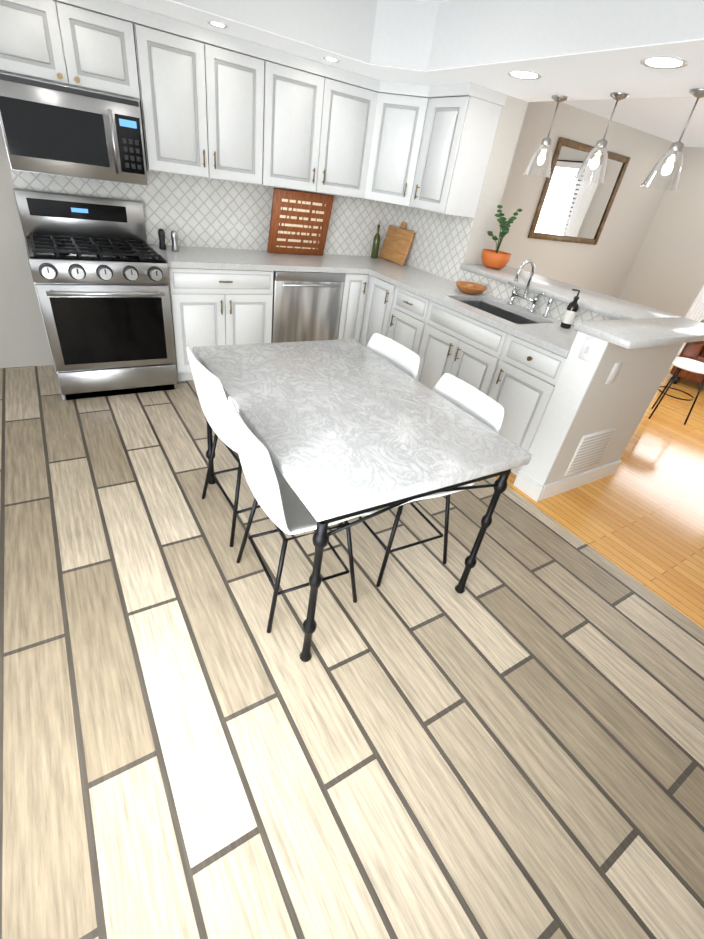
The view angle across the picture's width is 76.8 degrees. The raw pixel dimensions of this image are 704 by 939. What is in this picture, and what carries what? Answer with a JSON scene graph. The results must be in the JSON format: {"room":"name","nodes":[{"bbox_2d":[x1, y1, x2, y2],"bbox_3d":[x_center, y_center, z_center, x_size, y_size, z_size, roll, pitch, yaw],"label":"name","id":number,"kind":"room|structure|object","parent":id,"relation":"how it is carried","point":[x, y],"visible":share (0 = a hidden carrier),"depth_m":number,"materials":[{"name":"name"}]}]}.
{"room":"kitchen","nodes":[
{"label":"kitchen","id":0,"kind":"room"},
{"bbox_2d":[0,101,684,367],"bbox_3d":[0.181,-2.448,4.313,10.150,2.500,0.100,-13,39,-30],"label":"wall","id":1,"kind":"structure","parent":0,"point":[604,265],"depth_m":5.18,"materials":[{"name":"beige paint"}]},
{"bbox_2d":[0,0,151,169],"bbox_3d":[-1.698,-2.304,2.638,0.757,0.769,0.340,-13,39,-30],"label":"upper cabinet","id":2,"kind":"object","parent":1,"relation":"attached to","point":[91,45],"depth_m":2.47,"materials":[{"name":"white wood"}]},
{"bbox_2d":[0,73,147,185],"bbox_3d":[-1.701,-2.056,2.724,0.730,0.435,0.458,-13,39,-30],"label":"over-the-range microwave","id":3,"kind":"object","parent":2,"relation":"attached to","point":[53,128],"visible":1,"depth_m":2.58,"materials":[{"name":"silver metal"}]},
{"bbox_2d":[136,7,267,184],"bbox_3d":[-1.042,-2.456,3.028,0.798,0.769,0.340,-13,39,-30],"label":"upper cabinet","id":4,"kind":"object","parent":1,"relation":"attached to","point":[217,105],"depth_m":2.89,"materials":[{"name":"white wood"}]},
{"bbox_2d":[264,47,383,198],"bbox_3d":[-0.318,-2.623,3.458,0.920,0.769,0.340,-13,39,-30],"label":"upper cabinet","id":5,"kind":"object","parent":1,"relation":"attached to","point":[320,115],"depth_m":3.32,"materials":[{"name":"white wood"}]},
{"bbox_2d":[364,88,427,205],"bbox_3d":[0.341,-2.539,3.552,0.254,0.695,0.333,-13,39,-30],"label":"upper cabinet","id":6,"kind":"object","parent":1,"relation":"attached to","point":[398,126],"depth_m":3.52,"materials":[{"name":"white wood"}]},
{"bbox_2d":[528,137,629,244],"bbox_3d":[2.835,-3.389,5.529,1.450,1.000,0.035,-13,39,-30],"label":"wall mirror","id":7,"kind":"object","parent":1,"relation":"attached to","point":[570,209],"visible":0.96,"depth_m":5.51,"materials":[{"name":"silver glass"}]},
{"bbox_2d":[0,365,703,938],"bbox_3d":[-0.959,0.482,1.931,4.500,0.050,5.000,-13,39,-30],"label":"floor","id":8,"kind":"structure","parent":0,"point":[508,743],"depth_m":1.55,"materials":[{"name":"beige tile"}]},
{"bbox_2d":[13,188,176,400],"bbox_3d":[-1.749,-1.194,3.132,0.765,1.200,0.769,-13,39,-30],"label":"range","id":9,"kind":"object","parent":8,"relation":"on","point":[99,270],"visible":1,"depth_m":2.97,"materials":[{"name":"silver metal"}]},
{"bbox_2d":[141,169,280,380],"bbox_3d":[-1.112,-1.481,3.530,0.770,1.410,0.620,-13,39,-30],"label":"base cabinet","id":10,"kind":"object","parent":8,"relation":"on","point":[224,265],"depth_m":3.43,"materials":[{"name":"white wood"}]},
{"bbox_2d":[158,229,165,249],"bbox_3d":[-1.407,-1.706,3.291,0.050,0.135,0.050,32,40,31],"label":"grinder","id":11,"kind":"object","parent":10,"relation":"on","point":[161,236],"depth_m":3.28,"materials":[{"name":"plastic"}]},
{"bbox_2d":[171,230,178,250],"bbox_3d":[-1.318,-1.701,3.305,0.050,0.135,0.050,32,40,31],"label":"grinder","id":12,"kind":"object","parent":10,"relation":"on","point":[174,236],"depth_m":3.29,"materials":[{"name":"metal"}]},
{"bbox_2d":[186,346,260,546],"bbox_3d":[-0.474,-0.131,2.146,0.504,0.861,0.462,-13,39,-30],"label":"chair","id":13,"kind":"object","parent":8,"relation":"on","point":[213,400],"visible":0.48,"depth_m":1.85,"materials":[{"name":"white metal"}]},
{"bbox_2d":[228,396,376,632],"bbox_3d":[-0.207,0.149,1.788,0.507,0.861,0.465,-13,39,-30],"label":"chair","id":14,"kind":"object","parent":8,"relation":"on","point":[281,504],"visible":0.65,"depth_m":1.57,"materials":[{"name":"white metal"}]},
{"bbox_2d":[271,271,344,342],"bbox_3d":[-0.532,-1.386,4.022,0.637,0.872,0.664,-13,39,-30],"label":"dishwasher","id":15,"kind":"object","parent":8,"relation":"on","point":[306,306],"visible":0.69,"depth_m":3.73,"materials":[{"name":"metal"}]},
{"bbox_2d":[277,187,356,339],"bbox_3d":[-0.511,-1.620,3.888,0.655,1.410,0.620,-13,39,-30],"label":"base cabinet","id":16,"kind":"object","parent":8,"relation":"on","point":[339,239],"depth_m":4.03,"materials":[{"name":"white wood"}]},
{"bbox_2d":[267,188,333,255],"bbox_3d":[-0.438,-2.079,3.771,0.540,0.482,0.122,-13,39,-30],"label":"sign board","id":17,"kind":"object","parent":16,"relation":"on","point":[299,222],"visible":0.96,"depth_m":3.75,"materials":[{"name":"brown wood"}]},
{"bbox_2d":[341,198,380,343],"bbox_3d":[-0.138,-1.706,4.110,0.230,1.410,0.620,-13,39,-30],"label":"base cabinet","id":18,"kind":"object","parent":8,"relation":"on","point":[365,224],"depth_m":4.10,"materials":[{"name":"white wood"}]},
{"bbox_2d":[371,220,379,258],"bbox_3d":[0.240,-2.229,4.308,0.064,0.330,0.066,-13,39,-30],"label":"oil bottle","id":19,"kind":"object","parent":18,"relation":"on","point":[375,247],"visible":1,"depth_m":4.31,"materials":[{"name":"green glass"}]},
{"bbox_2d":[193,339,531,661],"bbox_3d":[-0.094,0.001,2.111,0.929,0.780,1.339,-13,39,-30],"label":"dining table","id":20,"kind":"object","parent":8,"relation":"on","point":[341,429],"visible":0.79,"depth_m":1.68,"materials":[{"name":"stone"}]},
{"bbox_2d":[361,202,413,346],"bbox_3d":[0.499,-1.509,3.968,0.620,1.410,0.355,-13,39,-30],"label":"base cabinet","id":21,"kind":"object","parent":8,"relation":"on","point":[382,272],"depth_m":3.96,"materials":[{"name":"white wood"}]},
{"bbox_2d":[379,222,414,265],"bbox_3d":[0.436,-2.186,4.270,0.103,0.346,0.400,-13,39,-30],"label":"cutting board","id":22,"kind":"object","parent":21,"relation":"on","point":[396,245],"visible":1,"depth_m":4.25,"materials":[{"name":"brown wood"}]},
{"bbox_2d":[366,333,419,378],"bbox_3d":[-0.018,-0.263,2.461,0.519,0.858,0.480,-13,39,-30],"label":"chair","id":23,"kind":"object","parent":8,"relation":"on","point":[401,357],"visible":0.19,"depth_m":2.37,"materials":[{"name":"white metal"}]},
{"bbox_2d":[337,373,503,586],"bbox_3d":[0.272,0.041,2.071,0.522,0.858,0.483,-13,39,-30],"label":"chair","id":24,"kind":"object","parent":8,"relation":"on","point":[479,405],"visible":0.15,"depth_m":2.00,"materials":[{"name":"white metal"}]},
{"bbox_2d":[385,208,473,353],"bbox_3d":[0.705,-1.301,3.703,0.620,1.410,0.435,-13,39,-30],"label":"base cabinet","id":25,"kind":"object","parent":8,"relation":"on","point":[415,277],"depth_m":3.78,"materials":[{"name":"white wood"}]},
{"bbox_2d":[456,281,486,294],"bbox_3d":[0.932,-1.421,3.498,0.250,0.062,0.250,-13,39,-30],"label":"bowl","id":26,"kind":"object","parent":25,"relation":"on","point":[471,288],"visible":1,"depth_m":3.46,"materials":[{"name":"brown wood"}]},
{"bbox_2d":[416,216,520,395],"bbox_3d":[1.019,-0.983,3.298,0.620,1.410,0.770,-13,39,-30],"label":"base cabinet","id":27,"kind":"object","parent":8,"relation":"on","point":[463,335],"depth_m":3.32,"materials":[{"name":"white wood"}]},
{"bbox_2d":[489,289,614,474],"bbox_3d":[1.333,-0.666,2.894,0.620,1.410,0.435,-13,39,-30],"label":"base cabinet","id":28,"kind":"object","parent":8,"relation":"on","point":[534,355],"depth_m":2.81,"materials":[{"name":"white wood"}]},
{"bbox_2d":[560,289,580,328],"bbox_3d":[1.428,-1.045,2.891,0.069,0.236,0.081,-13,39,-30],"label":"soap bottle","id":29,"kind":"object","parent":28,"relation":"on","point":[570,314],"visible":1,"depth_m":2.88,"materials":[{"name":"plastic"}]},
{"bbox_2d":[113,0,703,101],"bbox_3d":[-0.807,-2.139,1.607,5.450,0.319,2.830,-13,39,-30],"label":"ceiling","id":30,"kind":"structure","parent":0,"point":[585,49],"depth_m":2.52,"materials":[{"name":"white paint"}]},
{"bbox_2d":[207,21,227,28],"bbox_3d":[-0.778,-2.576,2.575,0.120,0.005,0.120,-13,39,-30],"label":"recessed light","id":31,"kind":"object","parent":30,"relation":"in","point":[218,25],"visible":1,"depth_m":2.57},
{"bbox_2d":[322,57,339,62],"bbox_3d":[-0.137,-2.724,2.956,0.120,0.005,0.120,-13,39,-30],"label":"recessed light","id":32,"kind":"object","parent":30,"relation":"in","point":[331,59],"visible":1,"depth_m":2.95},
{"bbox_2d":[507,70,541,79],"bbox_3d":[1.005,-2.302,2.595,0.200,0.005,0.200,-13,39,-30],"label":"recessed light","id":33,"kind":"object","parent":30,"relation":"in","point":[522,74],"visible":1,"depth_m":2.59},
{"bbox_2d":[523,95,568,177],"bbox_3d":[1.361,-2.306,3.091,0.196,0.445,0.196,-13,39,-30],"label":"pendant light","id":34,"kind":"object","parent":30,"relation":"hanging from","point":[546,142],"visible":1,"depth_m":3.11,"materials":[{"name":"clear glass"}]},
{"bbox_2d":[573,92,628,183],"bbox_3d":[1.585,-2.079,2.803,0.196,0.445,0.196,-13,39,-30],"label":"pendant light","id":35,"kind":"object","parent":30,"relation":"hanging from","point":[601,145],"visible":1,"depth_m":2.82,"materials":[{"name":"clear glass"}]},
{"bbox_2d":[640,56,687,68],"bbox_3d":[1.432,-1.869,2.045,0.200,0.005,0.200,-13,39,-30],"label":"recessed light","id":36,"kind":"object","parent":30,"relation":"in","point":[660,62],"visible":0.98,"depth_m":2.04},
{"bbox_2d":[641,88,703,190],"bbox_3d":[1.830,-1.831,2.487,0.196,0.445,0.196,-13,39,-30],"label":"pendant light","id":37,"kind":"object","parent":30,"relation":"hanging from","point":[675,148],"visible":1,"depth_m":2.51,"materials":[{"name":"clear glass"}]},
{"bbox_2d":[417,0,703,146],"bbox_3d":[1.680,-2.162,1.903,10.150,0.060,5.200,-13,39,-30],"label":"ceiling","id":38,"kind":"structure","parent":0,"point":[665,118],"depth_m":4.66,"materials":[{"name":"white paint"}]},
{"bbox_2d":[463,95,682,464],"bbox_3d":[1.223,-1.608,3.584,0.250,2.185,2.850,-13,39,-30],"label":"wall","id":39,"kind":"structure","parent":0,"point":[511,118],"depth_m":3.36,"materials":[{"name":"beige paint"}]},
{"bbox_2d":[408,82,506,217],"bbox_3d":[0.789,-2.412,3.410,0.340,0.769,0.385,-13,39,-30],"label":"upper cabinet","id":40,"kind":"object","parent":39,"relation":"attached to","point":[461,120],"depth_m":3.28,"materials":[{"name":"white wood"}]},
{"bbox_2d":[460,264,703,341],"bbox_3d":[1.637,-1.276,3.257,0.610,0.040,1.870,-13,39,-30],"label":"countertop","id":41,"kind":"structure","parent":39,"relation":"on","point":[596,302],"depth_m":3.12,"materials":[{"name":"stone"}]},
{"bbox_2d":[481,205,521,269],"bbox_3d":[1.217,-1.890,3.634,0.236,0.451,0.240,-13,39,-30],"label":"plant pot","id":42,"kind":"object","parent":41,"relation":"on","point":[495,259],"visible":1,"depth_m":3.63,"materials":[{"name":"orange ceramic"}]},
{"bbox_2d":[507,260,553,316],"bbox_3d":[1.233,-1.301,3.150,0.189,0.325,0.410,-13,39,-30],"label":"faucet","id":43,"kind":"object","parent":41,"relation":"on","point":[535,299],"visible":1,"depth_m":3.18,"materials":[{"name":"silver metal"}]},
{"bbox_2d":[520,331,667,486],"bbox_3d":[1.466,-0.340,2.780,0.630,1.030,0.180,-13,39,-30],"label":"wall","id":44,"kind":"structure","parent":0,"point":[585,399],"depth_m":2.62,"materials":[{"name":"white paint"}]},
{"bbox_2d":[533,460,620,501],"bbox_3d":[1.544,0.072,3.018,0.870,0.110,0.015,-13,39,-30],"label":"baseboard","id":45,"kind":"structure","parent":44,"relation":"attached to","point":[566,484],"depth_m":2.98,"materials":[{"name":"white wood"}]},
{"bbox_2d":[578,338,597,361],"bbox_3d":[1.258,-0.639,2.377,0.007,0.110,0.070,-13,39,-30],"label":"electrical outlet plate","id":46,"kind":"object","parent":44,"relation":"attached to","point":[587,349],"visible":1,"depth_m":2.37,"materials":[{"name":"white paint"}]},
{"bbox_2d":[564,427,616,475],"bbox_3d":[1.545,-0.117,2.874,0.380,0.300,0.010,-13,39,-30],"label":"air vent","id":47,"kind":"object","parent":44,"relation":"in","point":[590,450],"visible":1,"depth_m":2.86,"materials":[{"name":"white metal"}]},
{"bbox_2d":[605,362,622,383],"bbox_3d":[1.466,-0.538,2.485,0.080,0.120,0.005,-13,39,-30],"label":"electrical outlet plate","id":48,"kind":"object","parent":44,"relation":"attached to","point":[614,372],"visible":1,"depth_m":2.48,"materials":[{"name":"white plastic"}]},
{"bbox_2d":[573,316,695,348],"bbox_3d":[1.529,-0.751,2.435,0.600,0.040,0.324,-13,39,-30],"label":"countertop","id":49,"kind":"structure","parent":44,"relation":"on","point":[632,325],"depth_m":2.38,"materials":[{"name":"stone"}]},
{"bbox_2d":[496,355,703,628],"bbox_3d":[3.236,-0.486,4.426,5.450,0.050,5.000,-13,39,-30],"label":"floor","id":50,"kind":"structure","parent":0,"point":[638,515],"depth_m":2.92,"materials":[{"name":"brown wood"}]},
{"bbox_2d":[648,356,703,424],"bbox_3d":[3.084,-0.742,4.226,0.406,0.551,0.400,-13,39,-30],"label":"stool","id":51,"kind":"object","parent":50,"relation":"on","point":[691,365],"visible":0.81,"depth_m":4.13,"materials":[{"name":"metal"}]},
{"bbox_2d":[670,319,703,384],"bbox_3d":[4.491,-1.409,5.176,1.034,0.992,0.980,30,39,29],"label":"leather armchair","id":52,"kind":"object","parent":50,"relation":"on","point":[693,350],"visible":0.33,"depth_m":5.15,"materials":[{"name":"brown leather"}]},
{"bbox_2d":[618,147,703,316],"bbox_3d":[5.754,-2.083,5.126,0.120,2.500,5.000,-13,39,-30],"label":"wall","id":53,"kind":"structure","parent":0,"point":[666,273],"depth_m":6.41,"materials":[{"name":"beige paint"}]},
{"bbox_3d":[5.660,-3.015,4.701,0.097,0.050,2.120,-13,39,-30],"label":"curtain rod","id":54,"kind":"object","parent":53,"relation":"attached to","visible":0},
{"bbox_2d":[677,285,703,354],"bbox_3d":[4.956,-2.624,5.989,0.044,2.210,0.320,-13,39,-30],"label":"curtain","id":55,"kind":"object","parent":54,"relation":"hanging from","point":[695,312],"visible":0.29,"depth_m":6.27,"materials":[{"name":"white fabric"}]}
]}

